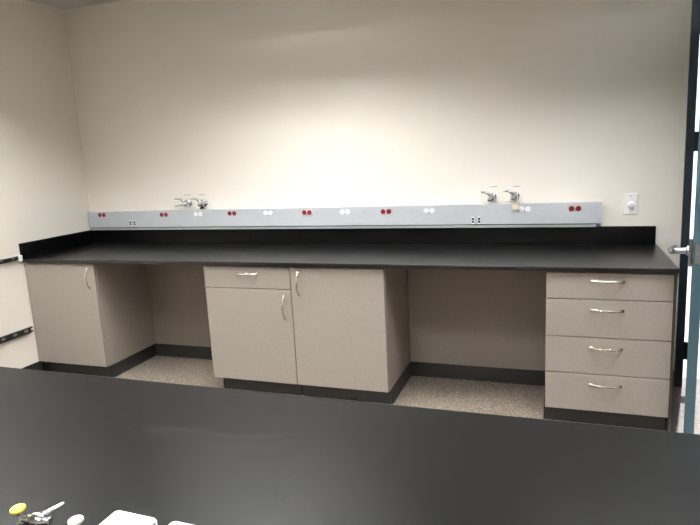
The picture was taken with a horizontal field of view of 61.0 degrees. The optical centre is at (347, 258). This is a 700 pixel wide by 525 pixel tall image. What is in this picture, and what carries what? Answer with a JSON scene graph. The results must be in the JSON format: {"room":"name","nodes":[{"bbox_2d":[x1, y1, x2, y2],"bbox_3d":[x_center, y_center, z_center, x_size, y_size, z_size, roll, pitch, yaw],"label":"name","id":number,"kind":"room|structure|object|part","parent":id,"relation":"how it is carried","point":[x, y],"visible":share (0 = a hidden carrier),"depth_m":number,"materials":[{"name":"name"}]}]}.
{"room":"laboratory","nodes":[
{"label":"laboratory","id":0,"kind":"room"},
{"bbox_2d":[0,0,89,368],"bbox_3d":[-3.358,-0.086,2.092,0.120,2.937,6.750,1,11,20],"label":"wall","id":1,"kind":"structure","parent":0,"point":[43,188],"depth_m":4.53,"materials":[{"name":"paint"}]},
{"bbox_2d":[0,255,22,263],"bbox_3d":[-2.650,0.116,3.857,0.026,0.044,1.272,1,11,20],"label":"rail","id":2,"kind":"object","parent":1,"relation":"attached to","point":[19,257],"visible":1,"depth_m":4.37,"materials":[{"name":"grey metal"}]},
{"bbox_2d":[0,326,32,343],"bbox_3d":[-2.618,0.658,3.969,0.022,0.043,1.266,1,11,20],"label":"rail","id":3,"kind":"object","parent":1,"relation":"attached to","point":[17,334],"visible":1,"depth_m":4.41,"materials":[{"name":"grey metal"}]},
{"bbox_2d":[22,361,47,370],"bbox_3d":[-3.358,1.384,1.939,0.014,0.100,5.926,1,11,20],"label":"baseboard","id":4,"kind":"structure","parent":1,"relation":"attached to","point":[40,365],"depth_m":4.61,"materials":[{"name":"black rubber"}]},
{"bbox_2d":[27,0,121,9],"bbox_3d":[-0.379,-1.376,0.698,6.640,0.020,6.870,1,11,20],"label":"ceiling","id":5,"kind":"structure","parent":0,"point":[60,4],"depth_m":4.60,"materials":[{"name":"paint"}]},
{"bbox_2d":[51,355,699,433],"bbox_3d":[-0.230,1.452,1.205,6.640,0.100,6.870,1,11,20],"label":"floor","id":6,"kind":"structure","parent":0,"point":[496,398],"depth_m":3.85,"materials":[{"name":"beige carpet"}]},
{"bbox_2d":[24,262,155,376],"bbox_3d":[-1.989,0.405,4.756,0.662,0.889,0.751,1,11,20],"label":"base cabinet","id":7,"kind":"object","parent":6,"relation":"on","point":[88,318],"depth_m":4.47,"materials":[{"name":"beige laminate"}]},
{"bbox_3d":[-2.105,0.419,4.444,0.650,0.777,0.019,1,11,20],"label":"door","id":8,"kind":"part","parent":7,"relation":"part of","materials":[{"name":"beige laminate"}]},
{"bbox_3d":[-1.874,0.148,4.277,0.015,0.161,0.036,1,11,20],"label":"handle","id":9,"kind":"part","parent":7,"relation":"part of","materials":[{"name":"silver metal"}]},
{"bbox_3d":[-1.670,0.802,4.687,0.006,0.100,0.494,1,11,20],"label":"cove base strip","id":10,"kind":"part","parent":7,"relation":"part of","materials":[{"name":"black rubber"}]},
{"bbox_2d":[19,226,678,272],"bbox_3d":[-0.268,-0.085,4.057,4.371,0.141,0.754,1,11,20],"label":"countertop","id":11,"kind":"structure","parent":7,"relation":"on","point":[627,249],"depth_m":3.99,"materials":[{"name":"black stone"}]},
{"bbox_2d":[146,264,211,359],"bbox_3d":[-1.176,0.371,4.707,0.912,0.888,0.031,1,11,20],"label":"wall","id":12,"kind":"structure","parent":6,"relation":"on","point":[178,299],"depth_m":4.78,"materials":[{"name":"paint"}]},
{"bbox_2d":[203,265,302,394],"bbox_3d":[-0.526,0.422,4.232,0.631,0.888,0.751,1,11,20],"label":"base cabinet","id":13,"kind":"object","parent":6,"relation":"on","point":[250,308],"visible":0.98,"depth_m":3.91,"materials":[{"name":"beige laminate"}]},
{"bbox_3d":[-0.659,0.104,3.830,0.166,0.015,0.036,1,11,20],"label":"handle","id":14,"kind":"part","parent":13,"relation":"part of","materials":[{"name":"silver metal"}]},
{"bbox_3d":[-0.655,0.123,3.862,0.626,0.140,0.019,1,11,20],"label":"drawer","id":15,"kind":"part","parent":13,"relation":"part of","materials":[{"name":"beige laminate"}]},
{"bbox_3d":[-0.635,0.508,3.931,0.626,0.631,0.019,1,11,20],"label":"door","id":16,"kind":"part","parent":13,"relation":"part of","materials":[{"name":"beige laminate"}]},
{"bbox_3d":[-0.408,0.321,3.783,0.015,0.161,0.036,1,11,20],"label":"handle","id":17,"kind":"part","parent":13,"relation":"part of","materials":[{"name":"silver metal"}]},
{"bbox_2d":[0,367,699,524],"bbox_3d":[-0.203,0.951,1.116,4.100,0.914,1.267,1,11,20],"label":"bench","id":18,"kind":"object","parent":6,"relation":"on","point":[99,446],"visible":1,"depth_m":1.29,"materials":[{"name":"black"}]},
{"bbox_2d":[9,502,64,524],"bbox_3d":[-0.538,0.473,1.034,0.084,0.090,0.052,1,11,20],"label":"gas valve","id":19,"kind":"object","parent":18,"relation":"on","point":[43,517],"visible":1,"depth_m":1.02,"materials":[{"name":"silver metal"}]},
{"bbox_3d":[-0.568,0.465,1.035,0.017,0.060,0.017,1,11,20],"label":"handle","id":20,"kind":"part","parent":19,"relation":"part of","materials":[{"name":"silver metal"}]},
{"bbox_2d":[67,515,83,524],"bbox_3d":[-0.442,0.481,0.964,0.048,0.089,0.086,-4,10,-3],"label":"gas valve","id":21,"kind":"object","parent":18,"relation":"on","point":[77,519],"visible":1,"depth_m":0.98,"materials":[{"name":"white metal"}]},
{"bbox_2d":[99,510,157,524],"bbox_3d":[-0.373,0.481,0.952,0.098,0.086,0.113,1,11,20],"label":"outlet box","id":22,"kind":"object","parent":18,"relation":"on","point":[118,517],"visible":1,"depth_m":0.98,"materials":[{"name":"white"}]},
{"bbox_2d":[169,521,191,524],"bbox_3d":[-0.265,0.482,0.914,0.100,0.086,0.113,1,11,20],"label":"outlet box","id":23,"kind":"object","parent":18,"relation":"on","point":[175,522],"visible":1,"depth_m":0.96,"materials":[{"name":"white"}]},
{"bbox_2d":[290,267,410,403],"bbox_3d":[0.065,0.429,4.020,0.622,0.889,0.751,1,11,20],"label":"base cabinet","id":24,"kind":"object","parent":6,"relation":"on","point":[352,333],"depth_m":3.72,"materials":[{"name":"beige laminate"}]},
{"bbox_3d":[-0.314,0.164,3.718,0.015,0.161,0.036,1,11,20],"label":"handle","id":25,"kind":"part","parent":24,"relation":"part of","materials":[{"name":"silver metal"}]},
{"bbox_3d":[0.365,0.825,3.958,0.006,0.100,0.494,1,11,20],"label":"cove base strip","id":26,"kind":"part","parent":24,"relation":"part of","materials":[{"name":"black rubber"}]},
{"bbox_2d":[407,269,545,385],"bbox_3d":[0.859,0.394,3.978,0.912,0.888,0.031,1,11,20],"label":"wall","id":27,"kind":"structure","parent":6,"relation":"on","point":[476,325],"depth_m":3.98,"materials":[{"name":"paint"}]},
{"bbox_2d":[545,271,677,431],"bbox_3d":[1.511,0.445,3.502,0.635,0.888,0.751,1,11,20],"label":"base cabinet","id":28,"kind":"object","parent":6,"relation":"on","point":[610,338],"visible":1,"depth_m":3.18,"materials":[{"name":"beige laminate"}]},
{"bbox_3d":[1.393,0.694,3.208,0.166,0.015,0.036,1,11,20],"label":"handle","id":29,"kind":"part","parent":28,"relation":"part of","materials":[{"name":"silver metal"}]},
{"bbox_3d":[1.383,0.489,3.171,0.166,0.015,0.036,1,11,20],"label":"handle","id":30,"kind":"part","parent":28,"relation":"part of","materials":[{"name":"silver metal"}]},
{"bbox_3d":[1.371,0.281,3.134,0.166,0.015,0.036,1,11,20],"label":"handle","id":31,"kind":"part","parent":28,"relation":"part of","materials":[{"name":"silver metal"}]},
{"bbox_3d":[1.407,0.738,3.242,0.617,0.209,0.019,1,11,20],"label":"drawer","id":32,"kind":"part","parent":28,"relation":"part of","materials":[{"name":"beige laminate"}]},
{"bbox_3d":[1.363,0.126,3.106,0.166,0.015,0.036,1,11,20],"label":"handle","id":33,"kind":"part","parent":28,"relation":"part of","materials":[{"name":"silver metal"}]},
{"bbox_3d":[1.396,0.530,3.204,0.617,0.203,0.019,1,11,20],"label":"drawer","id":34,"kind":"part","parent":28,"relation":"part of","materials":[{"name":"beige laminate"}]},
{"bbox_3d":[1.385,0.324,3.167,0.617,0.205,0.019,1,11,20],"label":"drawer","id":35,"kind":"part","parent":28,"relation":"part of","materials":[{"name":"beige laminate"}]},
{"bbox_3d":[1.375,0.147,3.135,0.617,0.142,0.019,1,11,20],"label":"drawer","id":36,"kind":"part","parent":28,"relation":"part of","materials":[{"name":"beige laminate"}]},
{"bbox_3d":[1.812,0.444,3.420,0.013,0.888,0.703,1,11,20],"label":"panel","id":37,"kind":"part","parent":28,"relation":"part of","materials":[{"name":"brown laminate"}]},
{"bbox_2d":[64,0,691,370],"bbox_3d":[0.811,-0.657,4.045,6.400,2.937,0.150,1,11,20],"label":"wall","id":38,"kind":"structure","parent":0,"point":[241,104],"depth_m":4.08,"materials":[{"name":"paint"}]},
{"bbox_2d":[22,0,129,10],"bbox_3d":[-0.384,-1.362,0.686,6.400,0.003,6.600,1,11,20],"label":"trim","id":39,"kind":"structure","parent":38,"relation":"attached to","point":[22,0],"depth_m":4.67,"materials":[{"name":"white"}]},
{"bbox_2d":[88,201,601,229],"bbox_3d":[-0.301,-0.297,4.405,4.028,0.156,0.055,1,11,20],"label":"service raceway","id":40,"kind":"object","parent":38,"relation":"attached to","point":[546,214],"visible":1,"depth_m":4.24,"materials":[{"name":"grey metal"}]},
{"bbox_2d":[175,198,191,206],"bbox_3d":[-1.309,-0.443,4.731,0.124,0.077,0.072,1,11,20],"label":"gas valve","id":41,"kind":"object","parent":40,"relation":"on","point":[185,203],"visible":1,"depth_m":4.71,"materials":[{"name":"silver metal"}]},
{"bbox_2d":[191,198,207,206],"bbox_3d":[-1.167,-0.440,4.680,0.110,0.077,0.072,1,11,20],"label":"gas valve","id":42,"kind":"object","parent":40,"relation":"on","point":[201,203],"visible":1,"depth_m":4.65,"materials":[{"name":"silver metal"}]},
{"bbox_3d":[0.861,-0.253,3.971,0.072,0.052,0.002,1,11,20],"label":"data plate","id":43,"kind":"part","parent":40,"relation":"part of","materials":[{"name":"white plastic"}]},
{"bbox_2d":[480,191,496,201],"bbox_3d":[0.934,-0.408,3.929,0.100,0.077,0.072,1,11,20],"label":"gas valve","id":44,"kind":"object","parent":40,"relation":"on","point":[492,197],"visible":1,"depth_m":3.90,"materials":[{"name":"silver metal"}]},
{"bbox_3d":[0.921,-0.421,3.908,0.089,0.042,0.034,-4,10,-4],"label":"lever","id":45,"kind":"part","parent":44,"relation":"part of","materials":[{"name":"silver metal"}]},
{"bbox_2d":[503,190,518,199],"bbox_3d":[1.071,-0.411,3.879,0.100,0.077,0.072,1,11,20],"label":"gas valve","id":46,"kind":"object","parent":40,"relation":"on","point":[514,195],"visible":1,"depth_m":3.85,"materials":[{"name":"silver metal"}]},
{"bbox_3d":[1.058,-0.424,3.858,0.089,0.042,0.034,-4,10,-4],"label":"lever","id":47,"kind":"part","parent":46,"relation":"part of","materials":[{"name":"silver metal"}]},
{"bbox_2d":[512,202,518,209],"bbox_3d":[1.093,-0.349,3.861,0.046,0.064,0.025,1,11,20],"label":"round tag","id":48,"kind":"object","parent":46,"relation":"hanging from","point":[515,205],"visible":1,"depth_m":3.85,"materials":[{"name":"beige plastic"}]},
{"bbox_2d":[623,193,637,213],"bbox_3d":[1.751,-0.336,3.673,0.082,0.130,0.029,1,11,20],"label":"dimmer switch","id":49,"kind":"object","parent":38,"relation":"attached to","point":[630,200],"visible":1,"depth_m":3.68,"materials":[{"name":"white plastic"}]},
{"bbox_3d":[1.756,-0.329,3.669,0.042,0.042,0.022,1,11,20],"label":"knob","id":50,"kind":"part","parent":49,"relation":"part of","materials":[{"name":"white plastic"}]},
{"bbox_2d":[668,118,699,433],"bbox_3d":[1.879,-0.287,3.155,0.262,2.388,0.935,3,12,31],"label":"door","id":51,"kind":"structure","parent":38,"relation":"in","point":[692,251],"depth_m":2.87,"materials":[{"name":"teal paint"}]},
{"bbox_3d":[1.646,-0.041,2.936,0.108,0.140,0.147,3,12,31],"label":"lever handle","id":52,"kind":"part","parent":51,"relation":"part of","materials":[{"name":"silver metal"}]},
{"bbox_3d":[1.658,-0.019,2.808,0.025,0.100,0.004,3,12,31],"label":"latch plate","id":53,"kind":"part","parent":51,"relation":"part of","materials":[{"name":"silver metal"}]},
{"bbox_2d":[674,0,699,386],"bbox_3d":[2.540,-0.403,3.472,1.048,2.460,0.186,1,11,20],"label":"trim","id":54,"kind":"structure","parent":38,"relation":"attached to","point":[695,13],"depth_m":3.55,"materials":[{"name":"black paint"}]},
{"label":"outside","id":55,"kind":"structure","parent":0,"visible":0},
{"bbox_2d":[682,188,699,378],"bbox_3d":[4.310,-0.605,11.445,20.000,0.100,15.850,1,11,20],"label":"ground","id":56,"kind":"structure","parent":55,"point":[693,189],"depth_m":5.75,"materials":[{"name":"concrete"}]}
]}

